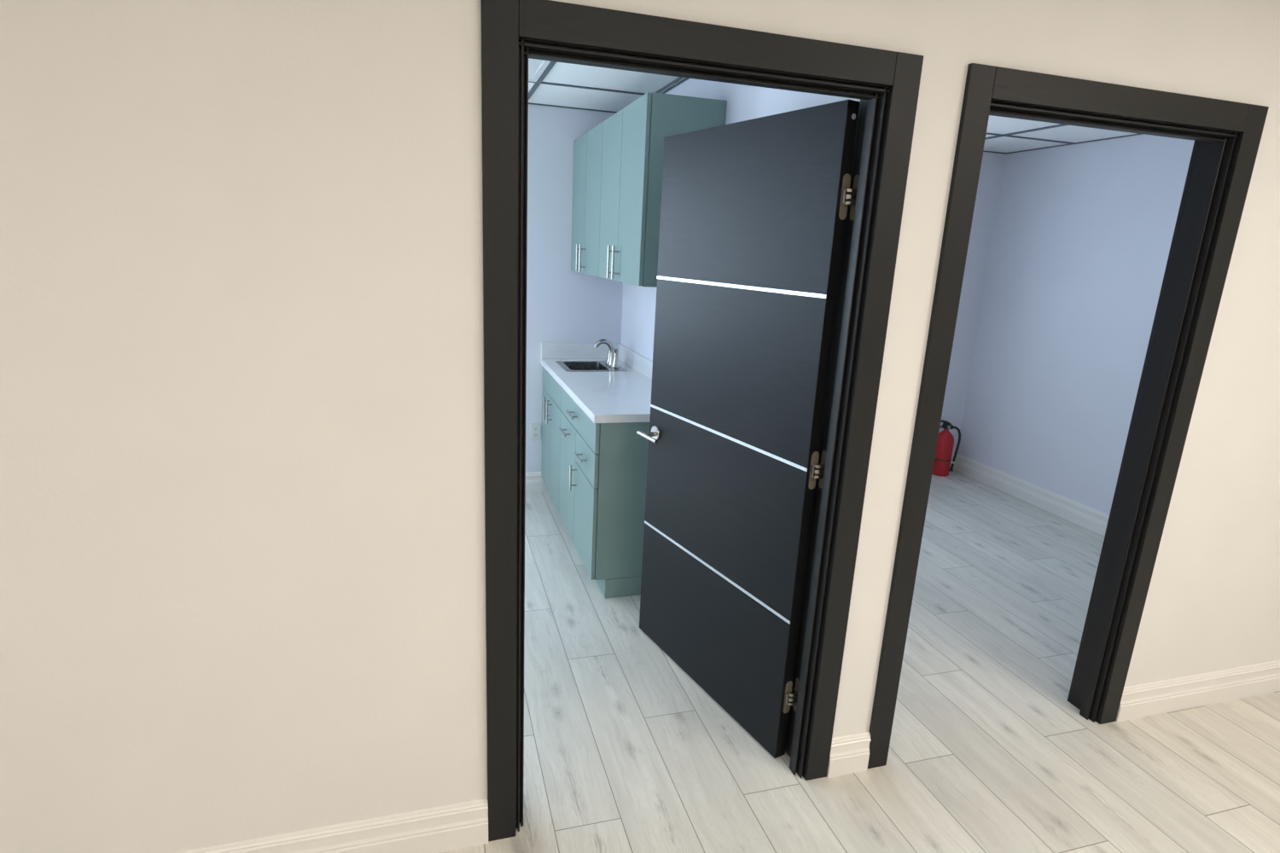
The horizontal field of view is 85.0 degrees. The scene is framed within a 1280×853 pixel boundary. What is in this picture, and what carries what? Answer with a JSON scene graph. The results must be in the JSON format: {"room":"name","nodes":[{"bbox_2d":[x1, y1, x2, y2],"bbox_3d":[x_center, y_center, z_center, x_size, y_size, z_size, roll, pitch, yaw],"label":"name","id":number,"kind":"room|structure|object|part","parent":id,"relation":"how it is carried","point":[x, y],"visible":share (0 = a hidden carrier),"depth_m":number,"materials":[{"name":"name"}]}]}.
{"room":"office hallway","nodes":[
{"label":"office hallway","id":0,"kind":"room"},
{"bbox_2d":[528,61,688,113],"bbox_3d":[-1.285,-1.560,2.590,3.360,0.024,2.737,-2,15,-17],"label":"ceiling","id":1,"kind":"structure","parent":0,"point":[561,84],"depth_m":3.64,"materials":[{"name":"tile"}]},
{"bbox_2d":[528,58,550,81],"bbox_3d":[-0.730,-1.690,3.231,0.584,0.006,0.590,-2,15,-17],"label":"recessed light","id":2,"kind":"object","parent":1,"relation":"in","point":[536,67],"visible":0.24,"depth_m":3.31,"materials":[{"name":"white plastic"}]},
{"bbox_2d":[528,58,543,80],"bbox_3d":[-0.730,-1.691,3.231,0.526,0.003,0.532,-2,15,-17],"label":"diffuser","id":3,"kind":"object","parent":2,"relation":"attached to","point":[535,66],"depth_m":3.31,"materials":[{"name":"white plastic"}]},
{"bbox_2d":[0,0,1279,852],"bbox_3d":[0.359,-0.173,1.927,9.800,2.700,0.115,-2,15,-17],"label":"wall","id":4,"kind":"structure","parent":0,"point":[242,526],"depth_m":1.59,"materials":[{"name":"paint"}]},
{"bbox_2d":[173,797,488,852],"bbox_3d":[-2.402,1.160,1.372,4.123,0.135,0.020,-2,15,-17],"label":"baseboard","id":5,"kind":"structure","parent":4,"relation":"attached to","point":[452,827],"depth_m":1.88,"materials":[{"name":"white paint"}]},
{"bbox_2d":[480,0,923,842],"bbox_3d":[0.121,0.103,1.929,1.084,2.142,0.145,-2,15,-17],"label":"trim","id":6,"kind":"structure","parent":4,"relation":"attached to","point":[886,83],"depth_m":1.77,"materials":[{"name":"black wood"}]},
{"bbox_3d":[-0.343,0.133,1.725,0.077,2.142,0.015,-2,15,-17],"label":"casing","id":7,"kind":"part","parent":6,"relation":"part of","materials":[{"name":"black wood"}]},
{"bbox_3d":[0.188,-0.880,1.613,0.928,0.077,0.015,-2,15,-17],"label":"casing","id":8,"kind":"part","parent":6,"relation":"part of","materials":[{"name":"black wood"}]},
{"bbox_3d":[0.585,0.073,2.132,0.077,2.142,0.015,-2,15,-17],"label":"casing","id":9,"kind":"part","parent":6,"relation":"part of","materials":[{"name":"black wood"}]},
{"bbox_3d":[0.622,0.106,2.012,0.077,2.142,0.015,-2,15,-17],"label":"casing","id":10,"kind":"part","parent":6,"relation":"part of","materials":[{"name":"black wood"}]},
{"bbox_2d":[637,99,859,758],"bbox_3d":[0.294,0.018,2.467,0.174,2.033,0.938,-6,17,-30],"label":"door","id":11,"kind":"structure","parent":4,"relation":"in","point":[753,212],"depth_m":2.34,"materials":[{"name":"black wood"}]},
{"bbox_3d":[0.029,0.042,2.778,0.016,0.018,0.139,-6,17,-30],"label":"lever","id":12,"kind":"part","parent":11,"relation":"part of","materials":[{"name":"silver metal"}]},
{"bbox_3d":[0.062,0.026,2.825,0.010,0.060,0.060,-6,17,-30],"label":"handle","id":13,"kind":"part","parent":11,"relation":"part of","materials":[{"name":"silver metal"}]},
{"bbox_3d":[0.499,0.905,2.290,0.040,0.008,0.017,-6,17,-30],"label":"link arm","id":14,"kind":"part","parent":11,"relation":"part of","materials":[{"name":"metal"}]},
{"bbox_3d":[0.501,0.873,2.282,0.040,0.008,0.017,-6,17,-30],"label":"link arm","id":15,"kind":"part","parent":11,"relation":"part of","materials":[{"name":"metal"}]},
{"bbox_3d":[0.500,0.889,2.286,0.040,0.012,0.017,-6,17,-30],"label":"link arm","id":16,"kind":"part","parent":11,"relation":"part of","materials":[{"name":"metal"}]},
{"bbox_3d":[0.515,0.885,2.304,0.001,0.120,0.026,-2,15,-17],"label":"frame plate","id":17,"kind":"part","parent":11,"relation":"part of","materials":[{"name":"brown metal"}]},
{"bbox_3d":[0.536,0.150,2.097,0.040,0.008,0.017,-6,17,-30],"label":"link arm","id":18,"kind":"part","parent":11,"relation":"part of","materials":[{"name":"metal"}]},
{"bbox_3d":[0.538,0.118,2.089,0.040,0.008,0.017,-6,17,-30],"label":"link arm","id":19,"kind":"part","parent":11,"relation":"part of","materials":[{"name":"metal"}]},
{"bbox_3d":[0.537,0.134,2.093,0.040,0.012,0.017,-6,17,-30],"label":"link arm","id":20,"kind":"part","parent":11,"relation":"part of","materials":[{"name":"metal"}]},
{"bbox_3d":[0.552,0.130,2.111,0.001,0.120,0.026,-2,15,-17],"label":"frame plate","id":21,"kind":"part","parent":11,"relation":"part of","materials":[{"name":"brown metal"}]},
{"bbox_3d":[0.573,-0.608,1.904,0.040,0.008,0.017,-6,17,-30],"label":"link arm","id":22,"kind":"part","parent":11,"relation":"part of","materials":[{"name":"metal"}]},
{"bbox_3d":[0.574,-0.624,1.900,0.040,0.012,0.017,-6,17,-30],"label":"link arm","id":23,"kind":"part","parent":11,"relation":"part of","materials":[{"name":"metal"}]},
{"bbox_3d":[0.575,-0.640,1.895,0.040,0.008,0.017,-6,17,-30],"label":"link arm","id":24,"kind":"part","parent":11,"relation":"part of","materials":[{"name":"metal"}]},
{"bbox_3d":[0.589,-0.628,1.918,0.001,0.120,0.026,-2,15,-17],"label":"frame plate","id":25,"kind":"part","parent":11,"relation":"part of","materials":[{"name":"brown metal"}]},
{"bbox_2d":[826,732,871,778],"bbox_3d":[0.683,1.075,2.290,0.148,0.135,0.020,-2,15,-17],"label":"baseboard","id":26,"kind":"structure","parent":4,"relation":"attached to","point":[849,754],"depth_m":2.28,"materials":[{"name":"white paint"}]},
{"bbox_2d":[867,63,1268,768],"bbox_3d":[1.302,0.071,2.280,1.084,2.142,0.145,-2,15,-17],"label":"trim","id":27,"kind":"structure","parent":4,"relation":"attached to","point":[1226,135],"depth_m":2.20,"materials":[{"name":"black wood"}]},
{"bbox_3d":[0.837,0.100,2.076,0.077,2.142,0.015,-2,15,-17],"label":"casing","id":28,"kind":"part","parent":27,"relation":"part of","materials":[{"name":"black wood"}]},
{"bbox_3d":[1.368,-0.912,1.964,0.928,0.077,0.015,-2,15,-17],"label":"casing","id":29,"kind":"part","parent":27,"relation":"part of","materials":[{"name":"black wood"}]},
{"bbox_3d":[1.766,0.041,2.483,0.077,2.142,0.015,-2,15,-17],"label":"casing","id":30,"kind":"part","parent":27,"relation":"part of","materials":[{"name":"black wood"}]},
{"bbox_3d":[1.802,0.074,2.363,0.077,2.142,0.015,-2,15,-17],"label":"casing","id":31,"kind":"part","parent":27,"relation":"part of","materials":[{"name":"black wood"}]},
{"bbox_2d":[1115,660,1279,722],"bbox_3d":[3.403,1.000,3.098,3.361,0.135,0.020,-2,15,-17],"label":"baseboard","id":32,"kind":"structure","parent":4,"relation":"attached to","point":[1165,696],"depth_m":2.73,"materials":[{"name":"white paint"}]},
{"bbox_2d":[620,78,860,672],"bbox_3d":[0.328,-0.540,3.357,0.115,2.700,2.737,-2,15,-17],"label":"wall partition","id":33,"kind":"structure","parent":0,"point":[744,102],"depth_m":3.07,"materials":[{"name":"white paint"}]},
{"bbox_2d":[570,122,603,276],"bbox_3d":[-0.166,-1.282,4.065,0.388,0.781,0.771,-2,15,-17],"label":"upper cabinet","id":34,"kind":"object","parent":33,"relation":"attached to","point":[588,148],"visible":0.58,"depth_m":3.97,"materials":[{"name":"green laminate"}]},
{"bbox_3d":[-0.360,-0.997,4.130,0.038,0.156,0.012,-2,15,-17],"label":"handle","id":35,"kind":"part","parent":34,"relation":"part of","materials":[{"name":"silver metal"}]},
{"bbox_3d":[-0.361,-1.326,4.201,0.018,0.776,0.383,-2,15,-17],"label":"door","id":36,"kind":"part","parent":34,"relation":"part of","materials":[{"name":"green laminate"}]},
{"bbox_3d":[-0.335,-0.975,4.046,0.038,0.156,0.012,-2,15,-17],"label":"handle","id":37,"kind":"part","parent":34,"relation":"part of","materials":[{"name":"silver metal"}]},
{"bbox_3d":[-0.252,-1.229,3.844,0.018,0.776,0.379,-2,15,-17],"label":"door","id":38,"kind":"part","parent":34,"relation":"part of","materials":[{"name":"green laminate"}]},
{"bbox_2d":[617,343,652,380],"bbox_3d":[0.081,-0.310,3.970,0.020,0.100,1.576,-2,15,-17],"label":"backsplash","id":39,"kind":"structure","parent":33,"relation":"attached to","point":[637,362],"depth_m":4.28,"materials":[{"name":"white stone"}]},
{"bbox_2d":[598,92,727,287],"bbox_3d":[0.053,-1.088,3.347,0.388,0.781,0.778,-2,15,-17],"label":"upper cabinet","id":40,"kind":"object","parent":33,"relation":"attached to","point":[633,137],"visible":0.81,"depth_m":3.03,"materials":[{"name":"green laminate"}]},
{"bbox_3d":[-0.143,-1.133,3.486,0.018,0.776,0.384,-2,15,-17],"label":"door","id":41,"kind":"part","parent":40,"relation":"part of","materials":[{"name":"green laminate"}]},
{"bbox_3d":[-0.142,-0.804,3.414,0.038,0.156,0.012,-2,15,-17],"label":"handle","id":42,"kind":"part","parent":40,"relation":"part of","materials":[{"name":"silver metal"}]},
{"bbox_3d":[-0.116,-0.781,3.330,0.038,0.156,0.012,-2,15,-17],"label":"handle","id":43,"kind":"part","parent":40,"relation":"part of","materials":[{"name":"silver metal"}]},
{"bbox_3d":[-0.033,-1.035,3.125,0.018,0.776,0.385,-2,15,-17],"label":"door","id":44,"kind":"part","parent":40,"relation":"part of","materials":[{"name":"green laminate"}]},
{"bbox_2d":[525,104,1006,472],"bbox_3d":[-0.359,-0.893,4.606,6.488,2.700,0.140,-2,15,-17],"label":"wall","id":45,"kind":"structure","parent":0,"point":[564,305],"depth_m":4.54,"materials":[{"name":"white paint"}]},
{"bbox_2d":[529,423,541,440],"bbox_3d":[-0.699,0.035,4.673,0.070,0.116,0.007,-2,15,-17],"label":"electrical outlet","id":46,"kind":"object","parent":45,"relation":"attached to","point":[535,428],"visible":1,"depth_m":4.67,"materials":[{"name":"white plastic"}]},
{"bbox_2d":[525,471,548,492],"bbox_3d":[-1.998,0.412,4.373,2.905,0.135,0.020,-2,15,-17],"label":"baseboard","id":47,"kind":"structure","parent":45,"relation":"attached to","point":[534,482],"depth_m":4.75,"materials":[{"name":"white paint"}]},
{"bbox_2d":[541,343,618,359],"bbox_3d":[-0.395,-0.498,4.615,0.515,0.100,0.020,-2,15,-17],"label":"backsplash","id":48,"kind":"structure","parent":45,"relation":"attached to","point":[549,351],"depth_m":4.59,"materials":[{"name":"white stone"}]},
{"bbox_2d":[949,453,957,470],"bbox_3d":[1.268,0.323,5.344,2.774,0.135,0.020,-2,15,-17],"label":"baseboard","id":49,"kind":"structure","parent":45,"relation":"attached to","point":[952,456],"depth_m":5.72,"materials":[{"name":"white paint"}]},
{"bbox_2d":[439,470,1279,852],"bbox_3d":[0.473,1.316,1.682,9.800,0.050,7.252,-2,15,-17],"label":"floor","id":50,"kind":"structure","parent":0,"point":[625,752],"depth_m":2.44,"materials":[{"name":"wood"}]},
{"bbox_2d":[541,366,561,511],"bbox_3d":[-0.329,0.095,4.436,0.561,0.875,0.686,-2,15,-17],"label":"base cabinet","id":51,"kind":"object","parent":50,"relation":"on","point":[551,410],"visible":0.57,"depth_m":4.30,"materials":[{"name":"green laminate"}]},
{"bbox_3d":[-0.602,0.082,4.533,0.018,0.618,0.336,-2,15,-17],"label":"door","id":52,"kind":"part","parent":51,"relation":"part of","materials":[{"name":"green laminate"}]},
{"bbox_3d":[-0.583,-0.112,4.353,0.038,0.150,0.012,-2,15,-17],"label":"handle","id":53,"kind":"part","parent":51,"relation":"part of","materials":[{"name":"silver metal"}]},
{"bbox_3d":[-0.554,-0.087,4.257,0.038,0.150,0.012,-2,15,-17],"label":"handle","id":54,"kind":"part","parent":51,"relation":"part of","materials":[{"name":"silver metal"}]},
{"bbox_3d":[-0.505,0.168,4.216,0.018,0.618,0.338,-2,15,-17],"label":"door","id":55,"kind":"part","parent":51,"relation":"part of","materials":[{"name":"green laminate"}]},
{"bbox_2d":[558,387,649,599],"bbox_3d":[-0.108,0.291,3.711,0.561,0.875,0.878,-2,15,-17],"label":"base cabinet","id":56,"kind":"object","parent":50,"relation":"on","point":[603,467],"visible":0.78,"depth_m":3.31,"materials":[{"name":"green laminate"}]},
{"bbox_3d":[-0.404,0.030,3.765,0.038,0.012,0.164,-2,15,-17],"label":"handle","id":57,"kind":"part","parent":56,"relation":"part of","materials":[{"name":"silver metal"}]},
{"bbox_3d":[-0.395,0.265,3.855,0.018,0.618,0.432,-2,15,-17],"label":"pull out door","id":58,"kind":"part","parent":56,"relation":"part of","materials":[{"name":"green laminate"}]},
{"bbox_3d":[-0.344,-0.061,3.554,0.038,0.012,0.164,-2,15,-17],"label":"handle","id":59,"kind":"part","parent":56,"relation":"part of","materials":[{"name":"silver metal"}]},
{"bbox_3d":[-0.343,0.262,3.582,0.038,0.137,0.012,-2,15,-17],"label":"handle","id":60,"kind":"part","parent":56,"relation":"part of","materials":[{"name":"silver metal"}]},
{"bbox_3d":[-0.288,0.150,3.387,0.038,0.012,0.164,-2,15,-17],"label":"handle","id":61,"kind":"part","parent":56,"relation":"part of","materials":[{"name":"silver metal"}]},
{"bbox_3d":[-0.315,-0.052,3.555,0.018,0.141,0.873,-2,15,-17],"label":"drawer","id":62,"kind":"part","parent":56,"relation":"part of","materials":[{"name":"green laminate"}]},
{"bbox_3d":[-0.275,0.455,3.469,0.018,0.453,0.436,-2,15,-17],"label":"door","id":63,"kind":"part","parent":56,"relation":"part of","materials":[{"name":"green laminate"}]},
{"bbox_3d":[-0.260,0.153,3.392,0.018,0.160,0.436,-2,15,-17],"label":"drawer","id":64,"kind":"part","parent":56,"relation":"part of","materials":[{"name":"green laminate"}]},
{"bbox_2d":[541,343,652,423],"bbox_3d":[-0.167,-0.285,3.902,0.535,0.138,1.576,-2,15,-17],"label":"countertop","id":65,"kind":"structure","parent":56,"relation":"on","point":[606,397],"depth_m":3.88,"materials":[{"name":"white stone"}]},
{"bbox_2d":[555,360,627,372],"bbox_3d":[-0.310,-0.308,4.372,0.380,0.145,0.370,-2,15,-17],"label":"sink","id":66,"kind":"object","parent":65,"relation":"in","point":[568,366],"visible":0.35,"depth_m":4.48,"materials":[{"name":"metal"}]},
{"bbox_2d":[593,338,619,368],"bbox_3d":[-0.215,-0.462,4.359,0.154,0.168,0.196,-2,15,-17],"label":"faucet","id":67,"kind":"object","parent":65,"relation":"on","point":[612,361],"visible":1,"depth_m":4.33,"materials":[{"name":"silver metal"}]},
{"bbox_3d":[-0.175,-0.386,4.392,0.052,0.008,0.196,-2,15,-17],"label":"plate","id":68,"kind":"part","parent":67,"relation":"part of","materials":[{"name":"silver metal"}]},
{"bbox_3d":[0.046,0.350,3.302,0.501,0.773,0.003,-2,15,-17],"label":"panel","id":69,"kind":"part","parent":56,"relation":"part of","materials":[{"name":"green laminate"}]},
{"bbox_2d":[932,419,960,477],"bbox_3d":[2.420,0.169,5.552,0.160,0.438,0.150,-2,15,-17],"label":"fire extinguisher","id":70,"kind":"object","parent":50,"relation":"on","point":[945,439],"visible":0.85,"depth_m":5.51,"materials":[{"name":"red metal"}]},
{"bbox_3d":[2.403,-0.031,5.511,0.098,0.031,0.028,9,16,23],"label":"lever","id":71,"kind":"part","parent":70,"relation":"part of","materials":[{"name":"black metal"}]},
{"bbox_2d":[983,115,1143,154],"bbox_3d":[1.763,-1.644,3.497,2.774,0.024,2.737,-2,15,-17],"label":"ceiling","id":72,"kind":"structure","parent":0,"point":[1003,135],"depth_m":4.37,"materials":[{"name":"tile"}]},
{"bbox_2d":[957,133,1194,515],"bbox_3d":[3.098,-0.616,4.181,0.120,2.700,2.737,-2,15,-17],"label":"wall","id":73,"kind":"structure","parent":0,"point":[1083,233],"depth_m":4.67,"materials":[{"name":"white paint"}]},
{"bbox_2d":[954,453,1109,535],"bbox_3d":[2.973,0.629,4.469,0.020,0.135,2.717,-2,15,-17],"label":"baseboard","id":74,"kind":"structure","parent":73,"relation":"attached to","point":[1089,518],"depth_m":4.97,"materials":[{"name":"white paint"}]}
]}

